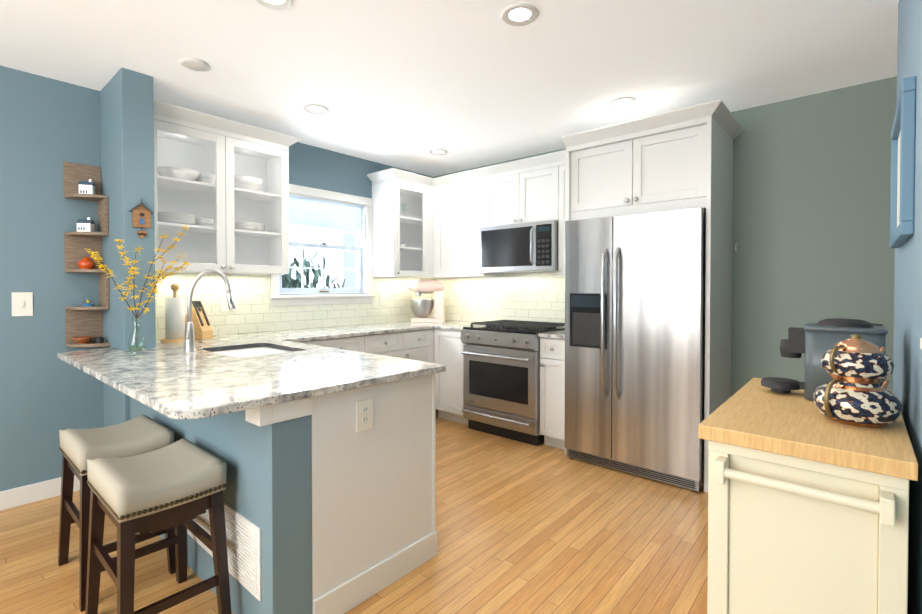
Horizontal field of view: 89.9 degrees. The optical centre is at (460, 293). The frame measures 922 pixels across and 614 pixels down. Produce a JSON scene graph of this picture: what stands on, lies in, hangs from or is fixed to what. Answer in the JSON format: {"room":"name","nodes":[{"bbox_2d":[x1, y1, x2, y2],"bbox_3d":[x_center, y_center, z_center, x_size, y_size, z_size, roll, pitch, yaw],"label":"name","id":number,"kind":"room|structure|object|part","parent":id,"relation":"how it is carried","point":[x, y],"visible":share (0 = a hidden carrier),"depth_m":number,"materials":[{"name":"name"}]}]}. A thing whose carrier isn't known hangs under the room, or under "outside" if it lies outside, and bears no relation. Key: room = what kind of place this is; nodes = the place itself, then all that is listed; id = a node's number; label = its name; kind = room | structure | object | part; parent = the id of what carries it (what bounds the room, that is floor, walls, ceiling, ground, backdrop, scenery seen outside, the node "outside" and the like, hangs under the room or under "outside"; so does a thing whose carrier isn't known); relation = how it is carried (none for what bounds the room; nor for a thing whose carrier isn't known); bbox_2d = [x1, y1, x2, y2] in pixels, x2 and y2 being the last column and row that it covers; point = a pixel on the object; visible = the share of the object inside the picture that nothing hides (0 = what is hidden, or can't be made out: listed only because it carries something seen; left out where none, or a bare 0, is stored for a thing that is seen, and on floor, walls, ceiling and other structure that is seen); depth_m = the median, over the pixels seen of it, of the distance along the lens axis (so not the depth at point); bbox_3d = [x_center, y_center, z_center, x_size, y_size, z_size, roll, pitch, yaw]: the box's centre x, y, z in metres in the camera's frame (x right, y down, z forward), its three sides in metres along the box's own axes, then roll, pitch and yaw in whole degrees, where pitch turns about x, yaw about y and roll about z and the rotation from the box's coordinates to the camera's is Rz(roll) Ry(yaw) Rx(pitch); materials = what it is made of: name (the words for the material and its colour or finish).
{"room":"kitchen","nodes":[
{"label":"kitchen","id":0,"kind":"room"},
{"bbox_2d":[100,67,311,613],"bbox_3d":[-1.446,-0.024,2.359,2.200,2.555,0.180,1,1,41],"label":"wall","id":1,"kind":"structure","parent":0,"point":[268,490],"depth_m":2.00,"materials":[{"name":"blue paint"}]},
{"bbox_2d":[129,201,152,238],"bbox_3d":[-1.897,-0.445,2.743,0.028,0.244,0.120,1,1,41],"label":"birdhouse","id":2,"kind":"object","parent":1,"relation":"hanging from","point":[141,214],"visible":1,"depth_m":2.74,"materials":[{"name":"brown wood"}]},
{"bbox_2d":[187,503,260,600],"bbox_3d":[-0.985,0.970,1.882,0.700,0.260,0.011,1,1,41],"label":"air vent","id":3,"kind":"object","parent":1,"relation":"in","point":[243,536],"visible":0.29,"depth_m":1.74,"materials":[{"name":"white metal"}]},
{"bbox_2d":[0,65,432,490],"bbox_3d":[-2.522,-0.032,2.911,0.150,2.555,6.850,1,1,41],"label":"wall","id":4,"kind":"structure","parent":0,"point":[49,127],"depth_m":2.80,"materials":[{"name":"blue paint"}]},
{"bbox_2d":[12,292,32,315],"bbox_3d":[-2.581,0.063,2.719,0.012,0.140,0.090,1,1,41],"label":"light switch","id":5,"kind":"object","parent":4,"relation":"attached to","point":[22,303],"depth_m":2.72,"materials":[{"name":"white plastic"}]},
{"bbox_2d":[0,475,79,510],"bbox_3d":[-3.466,1.208,1.709,0.014,0.110,3.470,1,1,41],"label":"baseboard","id":6,"kind":"structure","parent":4,"relation":"attached to","point":[26,494],"depth_m":2.75,"materials":[{"name":"white wood"}]},
{"bbox_2d":[63,161,109,346],"bbox_3d":[-2.328,-0.242,2.874,0.185,1.143,0.185,1,1,41],"label":"corner shelf","id":7,"kind":"object","parent":4,"relation":"attached to","point":[83,321],"visible":0.94,"depth_m":2.89,"materials":[{"name":"brown wood"}]},
{"bbox_2d":[72,179,103,343],"bbox_3d":[-2.331,-0.202,2.878,0.120,1.025,0.151,1,1,41],"label":"trinkets","id":8,"kind":"object","parent":7,"relation":"on","point":[88,223],"visible":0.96,"depth_m":2.87,"materials":[{"name":"white ceramic"}]},
{"bbox_2d":[154,119,288,274],"bbox_3d":[-1.779,-0.634,3.371,0.361,0.965,0.960,1,1,41],"label":"upper cabinet","id":9,"kind":"object","parent":4,"relation":"attached to","point":[223,244],"visible":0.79,"depth_m":3.40,"materials":[{"name":"white wood"}]},
{"bbox_2d":[158,212,213,226],"label":"dishes","id":10,"kind":"object","parent":9,"relation":"in","point":[191,219],"depth_m":3.12,"materials":[{"name":"white ceramic"}]},
{"bbox_2d":[157,166,215,183],"label":"dishes","id":11,"kind":"object","parent":9,"relation":"in","point":[170,170],"depth_m":3.14,"materials":[{"name":"white ceramic"}]},
{"bbox_2d":[154,100,300,150],"bbox_3d":[-1.745,-1.166,3.377,0.394,0.100,1.025,1,1,41],"label":"crown molding","id":12,"kind":"structure","parent":9,"relation":"attached to","point":[165,112],"depth_m":3.22,"materials":[{"name":"white wood"}]},
{"bbox_2d":[234,176,262,190],"label":"dishes","id":13,"kind":"object","parent":9,"relation":"in","point":[245,184],"depth_m":3.47,"materials":[{"name":"white ceramic"}]},
{"bbox_2d":[235,221,264,230],"label":"dishes","id":14,"kind":"object","parent":9,"relation":"in","point":[254,226],"depth_m":3.46,"materials":[{"name":"white ceramic"}]},
{"bbox_2d":[220,295,236,310],"bbox_3d":[-1.809,0.073,3.601,0.012,0.125,0.125,1,1,41],"label":"outlet","id":15,"kind":"object","parent":4,"relation":"attached to","point":[223,299],"depth_m":3.58,"materials":[{"name":"white plastic"}]},
{"bbox_2d":[155,272,430,339],"bbox_3d":[-1.276,0.044,4.235,0.007,0.534,2.918,1,1,41],"label":"tile backsplash","id":16,"kind":"structure","parent":4,"relation":"attached to","point":[254,313],"depth_m":3.82,"materials":[{"name":"beige tile"}]},
{"bbox_2d":[268,184,376,305],"bbox_3d":[-1.288,-0.424,4.297,0.200,1.050,1.110,1,1,41],"label":"window","id":17,"kind":"structure","parent":4,"relation":"in","point":[277,299],"depth_m":4.35,"materials":[{"name":"white wood"}]},
{"bbox_3d":[-1.294,-0.437,4.303,0.087,0.851,0.896,1,1,41],"label":"window sash","id":18,"kind":"part","parent":17,"relation":"part of","materials":[{"name":"white glass"}]},
{"bbox_2d":[289,194,363,241],"bbox_3d":[-1.262,-0.681,4.272,0.027,0.357,0.888,1,1,41],"label":"window blind","id":19,"kind":"object","parent":17,"relation":"attached to","point":[306,211],"visible":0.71,"depth_m":4.27,"materials":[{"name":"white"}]},
{"bbox_2d":[380,293,385,304],"bbox_3d":[-0.808,0.060,4.765,0.008,0.120,0.075,1,1,41],"label":"outlet","id":20,"kind":"object","parent":4,"relation":"attached to","point":[382,295],"depth_m":4.77,"materials":[{"name":"white plastic"}]},
{"bbox_2d":[372,181,450,277],"bbox_3d":[-0.475,-0.633,4.881,0.361,0.920,0.880,1,1,41],"label":"upper cabinet","id":21,"kind":"object","parent":4,"relation":"attached to","point":[394,227],"visible":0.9,"depth_m":4.66,"materials":[{"name":"white wood"}]},
{"bbox_2d":[367,168,409,184],"bbox_3d":[-0.623,-1.140,4.678,0.394,0.100,0.520,1,1,41],"label":"crown molding","id":22,"kind":"structure","parent":21,"relation":"attached to","point":[392,174],"depth_m":4.50,"materials":[{"name":"white wood"}]},
{"bbox_2d":[400,204,406,246],"bbox_3d":[-0.648,-0.560,4.742,0.135,0.741,0.249,1,1,41],"label":"dishes","id":23,"kind":"object","parent":21,"relation":"in","point":[402,244],"depth_m":4.80,"materials":[{"name":"white ceramic"}]},
{"bbox_2d":[215,347,258,352],"bbox_3d":[-1.375,0.804,2.858,0.388,0.884,0.649,1,1,41],"label":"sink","id":24,"kind":"object","parent":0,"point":[256,348],"depth_m":2.94,"materials":[{"name":"white"}]},
{"bbox_2d":[0,410,707,613],"bbox_3d":[-0.459,1.331,1.150,5.600,0.120,6.850,1,1,41],"label":"floor","id":25,"kind":"structure","parent":0,"point":[525,528],"depth_m":2.27,"materials":[{"name":"brown wood"}]},
{"bbox_2d":[58,415,175,611],"bbox_3d":[-1.576,0.938,2.115,0.492,0.638,0.347,1,1,41],"label":"stool","id":26,"kind":"object","parent":25,"relation":"on","point":[138,435],"visible":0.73,"depth_m":2.03,"materials":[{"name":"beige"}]},
{"bbox_2d":[85,438,230,613],"bbox_3d":[-1.152,0.943,1.749,0.492,0.638,0.347,1,1,41],"label":"stool","id":27,"kind":"object","parent":25,"relation":"on","point":[179,485],"visible":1,"depth_m":1.68,"materials":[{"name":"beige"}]},
{"bbox_2d":[219,347,291,356],"bbox_3d":[-1.046,0.808,2.575,0.720,0.884,0.649,1,1,41],"label":"sink","id":28,"kind":"object","parent":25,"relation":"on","point":[262,350],"depth_m":2.83,"materials":[{"name":"white"}]},
{"bbox_2d":[298,340,321,345],"bbox_3d":[-1.436,0.793,3.591,0.618,0.884,0.380,1,1,41],"label":"base cabinet","id":29,"kind":"object","parent":25,"relation":"on","point":[315,342],"depth_m":3.49,"materials":[{"name":"white wood"}]},
{"bbox_2d":[245,374,436,613],"bbox_3d":[-0.603,0.813,2.193,0.690,0.884,0.649,1,1,41],"label":"peninsula end panel","id":30,"kind":"object","parent":25,"relation":"on","point":[374,531],"depth_m":1.92,"materials":[{"name":"white wood"}]},
{"bbox_2d":[65,336,445,418],"bbox_3d":[-1.014,0.354,2.272,1.530,0.030,1.145,1,1,41],"label":"countertop","id":31,"kind":"structure","parent":30,"relation":"on","point":[176,381],"depth_m":2.00,"materials":[{"name":"stone"}]},
{"bbox_2d":[84,224,190,352],"bbox_3d":[-1.810,-0.037,2.643,0.388,0.743,0.491,1,1,41],"label":"vase","id":32,"kind":"object","parent":31,"relation":"on","point":[131,271],"visible":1,"depth_m":2.62,"materials":[{"name":"clear glass"}]},
{"bbox_2d":[183,269,235,351],"bbox_3d":[-1.478,0.093,2.717,0.149,0.479,0.252,1,1,41],"label":"faucet","id":33,"kind":"object","parent":31,"relation":"on","point":[189,345],"visible":1,"depth_m":2.67,"materials":[{"name":"silver metal"}]},
{"bbox_2d":[356,398,372,431],"bbox_3d":[-0.394,0.498,1.895,0.008,0.125,0.080,1,1,41],"label":"outlet","id":34,"kind":"object","parent":30,"relation":"attached to","point":[364,408],"depth_m":1.89,"materials":[{"name":"white plastic"}]},
{"bbox_2d":[322,335,373,353],"bbox_3d":[-1.174,0.789,3.894,0.618,0.884,0.540,1,1,41],"label":"base cabinet","id":35,"kind":"object","parent":25,"relation":"on","point":[365,343],"depth_m":3.77,"materials":[{"name":"white wood"}]},
{"bbox_2d":[374,331,409,358],"bbox_3d":[-0.897,0.784,4.215,0.618,0.884,0.551,1,1,41],"label":"base cabinet","id":36,"kind":"object","parent":25,"relation":"on","point":[397,344],"depth_m":4.09,"materials":[{"name":"white wood"}]},
{"bbox_2d":[410,329,433,362],"bbox_3d":[-0.646,0.780,4.507,0.618,0.884,0.459,1,1,41],"label":"base cabinet","id":37,"kind":"object","parent":25,"relation":"on","point":[418,345],"depth_m":4.36,"materials":[{"name":"white wood"}]},
{"bbox_2d":[434,329,467,424],"bbox_3d":[0.087,0.779,4.587,0.421,0.884,0.618,1,1,41],"label":"base cabinet","id":38,"kind":"object","parent":25,"relation":"on","point":[448,347],"depth_m":4.36,"materials":[{"name":"white wood"}]},
{"bbox_2d":[57,320,464,361],"bbox_3d":[-1.146,0.332,3.842,0.721,0.030,3.349,1,1,41],"label":"countertop","id":39,"kind":"structure","parent":38,"relation":"on","point":[322,333],"depth_m":3.69,"materials":[{"name":"stone"}]},
{"bbox_2d":[161,284,184,342],"bbox_3d":[-1.951,0.129,3.154,0.170,0.395,0.170,1,1,41],"label":"paper towel","id":40,"kind":"object","parent":39,"relation":"on","point":[174,318],"visible":0.92,"depth_m":3.11,"materials":[{"name":"white paper"}]},
{"bbox_2d":[185,301,212,339],"bbox_3d":[-1.877,0.188,3.308,0.170,0.273,0.090,0,1,21],"label":"knife block","id":41,"kind":"object","parent":39,"relation":"on","point":[203,329],"visible":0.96,"depth_m":3.27,"materials":[{"name":"brown wood"}]},
{"bbox_2d":[407,279,444,322],"bbox_3d":[-0.348,0.073,4.935,0.397,0.456,0.368,1,1,41],"label":"stand mixer","id":42,"kind":"object","parent":39,"relation":"on","point":[422,309],"visible":1,"depth_m":4.87,"materials":[{"name":"beige metal"}]},
{"bbox_2d":[441,321,475,330],"bbox_3d":[0.124,0.322,4.533,0.301,0.030,0.644,1,1,41],"label":"countertop","id":43,"kind":"structure","parent":38,"relation":"on","point":[458,327],"depth_m":4.37,"materials":[{"name":"stone"}]},
{"bbox_2d":[461,320,564,445],"bbox_3d":[0.500,0.748,4.151,0.766,0.960,0.718,1,1,41],"label":"range","id":44,"kind":"object","parent":25,"relation":"on","point":[501,378],"visible":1,"depth_m":3.90,"materials":[{"name":"silver metal"}]},
{"bbox_2d":[540,337,564,449],"bbox_3d":[0.924,0.789,3.865,0.242,0.884,0.618,1,1,41],"label":"base cabinet","id":45,"kind":"object","parent":25,"relation":"on","point":[552,351],"depth_m":3.65,"materials":[{"name":"white wood"}]},
{"bbox_2d":[538,330,564,338],"bbox_3d":[0.916,0.332,3.850,0.242,0.030,0.644,1,1,41],"label":"countertop","id":46,"kind":"structure","parent":45,"relation":"on","point":[560,334],"depth_m":3.64,"materials":[{"name":"stone"}]},
{"bbox_2d":[564,207,705,491],"bbox_3d":[1.327,0.351,3.381,0.924,1.775,0.758,1,1,41],"label":"fridge","id":47,"kind":"object","parent":25,"relation":"on","point":[634,343],"visible":0.98,"depth_m":3.09,"materials":[{"name":"silver metal"}]},
{"bbox_2d":[565,121,732,492],"bbox_3d":[1.383,0.083,3.438,0.993,2.310,0.651,1,1,41],"label":"surround","id":48,"kind":"object","parent":25,"relation":"on","point":[689,168],"visible":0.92,"depth_m":3.11,"materials":[{"name":"white wood"}]},
{"bbox_2d":[698,378,917,613],"bbox_3d":[1.119,0.816,1.492,0.442,0.900,0.920,1,1,41],"label":"cart","id":49,"kind":"object","parent":25,"relation":"on","point":[808,507],"visible":0.88,"depth_m":1.19,"materials":[{"name":"beige paint"}]},
{"bbox_2d":[761,318,887,399],"bbox_3d":[1.293,0.221,1.663,0.346,0.276,0.307,1,1,41],"label":"coffee maker","id":50,"kind":"object","parent":49,"relation":"on","point":[813,342],"visible":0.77,"depth_m":1.56,"materials":[{"name":"grey plastic"}]},
{"bbox_2d":[813,334,901,427],"bbox_3d":[1.136,0.242,1.329,0.194,0.252,0.202,1,1,41],"label":"jar","id":51,"kind":"object","parent":49,"relation":"on","point":[858,369],"visible":1,"depth_m":1.27,"materials":[{"name":"multicoloured ceramic"}]},
{"bbox_2d":[0,0,898,176],"bbox_3d":[-0.459,-1.344,1.112,5.600,0.120,6.850,1,1,41],"label":"ceiling","id":52,"kind":"structure","parent":0,"point":[408,85],"depth_m":2.58,"materials":[{"name":"white paint"}]},
{"bbox_2d":[179,57,210,70],"bbox_3d":[-1.510,-1.294,2.624,0.155,0.021,0.155,1,1,35],"label":"recessed light","id":53,"kind":"object","parent":52,"relation":"in","point":[195,64],"depth_m":2.60,"materials":[{"name":"white"}]},
{"bbox_2d":[255,0,293,9],"bbox_3d":[-0.824,-1.291,2.017,0.175,0.010,0.175,0,1,20],"label":"recessed light","id":54,"kind":"object","parent":52,"relation":"in","point":[271,4],"depth_m":2.06,"materials":[{"name":"white"}]},
{"bbox_2d":[303,104,328,114],"bbox_3d":[-1.033,-1.310,3.288,0.175,0.010,0.175,1,1,35],"label":"recessed light","id":55,"kind":"object","parent":52,"relation":"in","point":[310,108],"depth_m":3.29,"materials":[{"name":"white"}]},
{"bbox_2d":[429,149,447,154],"bbox_3d":[-0.212,-1.324,4.331,0.175,0.010,0.175,0,1,20],"label":"recessed light","id":56,"kind":"object","parent":52,"relation":"in","point":[435,151],"depth_m":4.33,"materials":[{"name":"white"}]},
{"bbox_2d":[501,3,538,25],"bbox_3d":[0.273,-1.293,2.148,0.175,0.010,0.175,0,1,20],"label":"recessed light","id":57,"kind":"object","parent":52,"relation":"in","point":[521,14],"depth_m":2.15,"materials":[{"name":"white"}]},
{"bbox_2d":[610,97,636,107],"bbox_3d":[1.109,-1.308,3.164,0.175,0.010,0.175,0,1,2],"label":"recessed light","id":58,"kind":"object","parent":52,"relation":"in","point":[621,102],"depth_m":3.16,"materials":[{"name":"white"}]},
{"bbox_2d":[433,76,896,395],"bbox_3d":[1.730,-0.043,3.667,5.300,2.555,0.150,1,1,41],"label":"wall","id":59,"kind":"structure","parent":0,"point":[811,201],"depth_m":3.07,"materials":[{"name":"grey"}]},
{"bbox_2d":[431,272,564,322],"bbox_3d":[0.455,0.038,4.664,2.010,0.534,0.007,1,1,41],"label":"tile backsplash","id":60,"kind":"structure","parent":59,"relation":"attached to","point":[538,296],"depth_m":4.65,"materials":[{"name":"beige tile"}]},
{"bbox_2d":[433,165,565,277],"bbox_3d":[0.454,-0.626,4.421,1.709,0.920,0.361,1,1,41],"label":"upper cabinet","id":61,"kind":"object","parent":59,"relation":"attached to","point":[463,214],"visible":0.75,"depth_m":4.43,"materials":[{"name":"white wood"}]},
{"bbox_2d":[480,220,557,272],"bbox_3d":[0.589,-0.409,4.245,0.782,0.424,0.453,1,1,41],"label":"over-the-range microwave","id":62,"kind":"object","parent":61,"relation":"attached to","point":[530,247],"visible":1,"depth_m":4.07,"materials":[{"name":"silver metal"}]},
{"bbox_2d":[405,99,743,189],"bbox_3d":[0.611,-1.131,4.038,3.098,0.100,0.724,1,1,41],"label":"crown molding","id":63,"kind":"structure","parent":61,"relation":"attached to","point":[719,115],"depth_m":3.27,"materials":[{"name":"white wood"}]},
{"bbox_2d":[893,0,921,613],"bbox_3d":[0.196,0.010,-0.061,0.140,2.555,5.600,1,1,41],"label":"wall","id":64,"kind":"structure","parent":0,"point":[907,371],"depth_m":1.35,"materials":[{"name":"blue paint"}]},
{"bbox_2d":[890,76,915,247],"bbox_3d":[1.510,-0.406,1.586,0.030,0.460,0.620,1,1,41],"label":"picture frame","id":65,"kind":"object","parent":64,"relation":"attached to","point":[902,191],"visible":1,"depth_m":1.36,"materials":[{"name":"blue"}]},
{"label":"outside","id":66,"kind":"structure","parent":0,"visible":0},
{"bbox_2d":[282,224,342,287],"bbox_3d":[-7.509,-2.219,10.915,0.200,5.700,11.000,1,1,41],"label":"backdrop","id":67,"kind":"structure","parent":66,"point":[333,261],"depth_m":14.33,"materials":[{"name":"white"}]},
{"bbox_3d":[-5.549,1.114,8.611,11.840,1.100,8.000,1,1,41],"label":"ground","id":68,"kind":"structure","parent":66,"visible":0},
{"bbox_2d":[282,249,344,287],"bbox_3d":[-2.065,0.239,5.064,1.234,1.492,1.800,1,1,41],"label":"bush","id":69,"kind":"object","parent":68,"relation":"on","point":[288,281],"depth_m":5.02,"materials":[{"name":"green plant"}]}
]}

